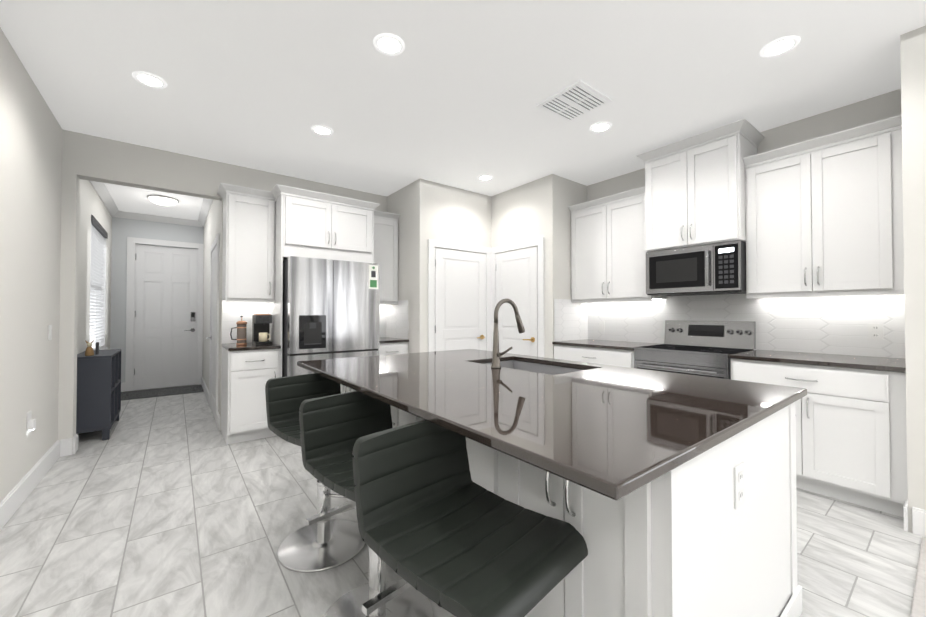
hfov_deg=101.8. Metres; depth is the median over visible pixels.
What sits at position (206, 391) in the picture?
baseboard
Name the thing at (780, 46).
recessed light
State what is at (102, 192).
crown molding
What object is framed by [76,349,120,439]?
sideboard
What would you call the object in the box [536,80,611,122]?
ceiling vent
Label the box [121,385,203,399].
door mat
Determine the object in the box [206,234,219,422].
door
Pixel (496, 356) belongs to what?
faucet
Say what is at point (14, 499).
baseboard
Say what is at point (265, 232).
kitchen cabinets
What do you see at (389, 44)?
recessed light
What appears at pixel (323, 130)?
recessed light
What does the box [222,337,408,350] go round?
countertop
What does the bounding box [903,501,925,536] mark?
baseboard
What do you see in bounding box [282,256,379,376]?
refrigerator
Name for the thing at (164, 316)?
door
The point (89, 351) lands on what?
figurine
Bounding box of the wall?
[0,25,925,532]
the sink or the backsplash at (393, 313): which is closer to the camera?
the sink
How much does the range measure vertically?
1.163 m
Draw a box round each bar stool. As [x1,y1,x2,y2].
[265,373,365,572]
[299,391,433,616]
[352,420,587,616]
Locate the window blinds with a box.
[89,215,107,349]
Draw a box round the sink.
[483,360,582,374]
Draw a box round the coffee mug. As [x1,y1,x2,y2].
[259,332,269,341]
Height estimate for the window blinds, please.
1.680 m
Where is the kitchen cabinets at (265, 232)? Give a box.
[217,183,408,444]
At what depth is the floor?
2.07 m
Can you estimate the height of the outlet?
0.125 m
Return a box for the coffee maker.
[252,314,271,344]
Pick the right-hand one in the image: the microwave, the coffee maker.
the microwave
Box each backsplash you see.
[222,300,407,343]
[554,294,904,358]
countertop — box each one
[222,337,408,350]
[297,349,806,502]
[552,339,905,372]
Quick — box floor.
[0,384,925,616]
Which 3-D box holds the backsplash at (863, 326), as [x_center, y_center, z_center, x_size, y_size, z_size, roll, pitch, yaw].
[2.091,-0.091,3.463,0.647,0.940,2.604,1,-1,-37]
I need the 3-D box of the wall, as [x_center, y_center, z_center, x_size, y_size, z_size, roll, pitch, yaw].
[0.168,-0.152,2.500,5.120,2.835,12.440,1,-1,-37]
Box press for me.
[230,316,246,344]
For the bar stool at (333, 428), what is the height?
0.878 m
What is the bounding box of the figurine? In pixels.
[85,340,98,355]
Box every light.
[132,71,166,88]
[147,195,178,205]
[311,125,333,135]
[373,33,404,55]
[477,175,492,180]
[589,122,611,132]
[760,35,799,57]
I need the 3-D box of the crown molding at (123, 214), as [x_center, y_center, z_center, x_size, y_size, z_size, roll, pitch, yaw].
[-4.989,-1.473,6.195,0.990,0.090,0.090,1,-1,-37]
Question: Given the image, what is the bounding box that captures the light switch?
[48,325,51,340]
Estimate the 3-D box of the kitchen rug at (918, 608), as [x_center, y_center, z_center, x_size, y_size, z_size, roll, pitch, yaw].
[2.614,1.237,1.105,0.970,0.018,1.640,1,-1,-37]
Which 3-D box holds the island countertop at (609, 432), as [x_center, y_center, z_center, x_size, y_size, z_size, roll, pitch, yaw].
[0.176,0.360,2.045,1.480,0.030,2.280,1,-1,-37]
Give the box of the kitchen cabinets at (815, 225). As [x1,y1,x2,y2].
[552,115,907,517]
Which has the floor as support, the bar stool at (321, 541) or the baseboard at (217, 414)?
the bar stool at (321, 541)
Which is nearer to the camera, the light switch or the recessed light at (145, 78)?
the recessed light at (145, 78)
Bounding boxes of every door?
[125,237,203,391]
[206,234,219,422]
[428,237,544,357]
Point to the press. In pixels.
(241, 327)
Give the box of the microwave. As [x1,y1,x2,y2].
[646,241,745,295]
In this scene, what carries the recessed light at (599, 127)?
in the ceiling
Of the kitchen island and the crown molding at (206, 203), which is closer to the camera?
the kitchen island
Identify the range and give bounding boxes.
[633,320,755,379]
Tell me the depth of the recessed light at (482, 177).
4.42 m
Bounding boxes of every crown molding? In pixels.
[89,181,119,217]
[120,211,197,226]
[197,198,212,226]
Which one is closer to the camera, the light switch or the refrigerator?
the light switch
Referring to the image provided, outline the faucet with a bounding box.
[491,299,524,367]
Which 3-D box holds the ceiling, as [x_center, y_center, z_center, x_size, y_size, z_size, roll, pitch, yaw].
[0.168,-1.619,2.520,5.120,0.100,12.440,1,-1,-37]
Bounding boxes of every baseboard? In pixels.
[0,439,64,530]
[65,434,77,452]
[201,377,208,403]
[216,412,219,430]
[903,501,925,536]
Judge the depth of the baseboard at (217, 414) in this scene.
4.04 m
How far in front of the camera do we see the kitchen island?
1.08 m
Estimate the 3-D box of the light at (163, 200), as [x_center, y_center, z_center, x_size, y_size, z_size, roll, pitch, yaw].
[-4.173,-1.489,5.239,0.356,0.084,0.356,1,-1,-37]
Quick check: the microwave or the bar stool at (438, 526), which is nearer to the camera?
the bar stool at (438, 526)
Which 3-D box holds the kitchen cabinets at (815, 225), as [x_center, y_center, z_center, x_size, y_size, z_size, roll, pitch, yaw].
[2.064,-0.114,3.443,0.714,2.785,2.604,1,-1,-37]
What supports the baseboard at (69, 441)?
attached to the wall
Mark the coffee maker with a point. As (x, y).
(261, 323)
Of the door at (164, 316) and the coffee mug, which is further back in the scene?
the door at (164, 316)
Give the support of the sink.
in the island countertop at (609, 432)
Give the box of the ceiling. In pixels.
[0,0,925,219]
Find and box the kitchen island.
[339,383,801,616]
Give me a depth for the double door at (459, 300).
4.74 m
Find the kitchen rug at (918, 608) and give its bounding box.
[910,537,925,616]

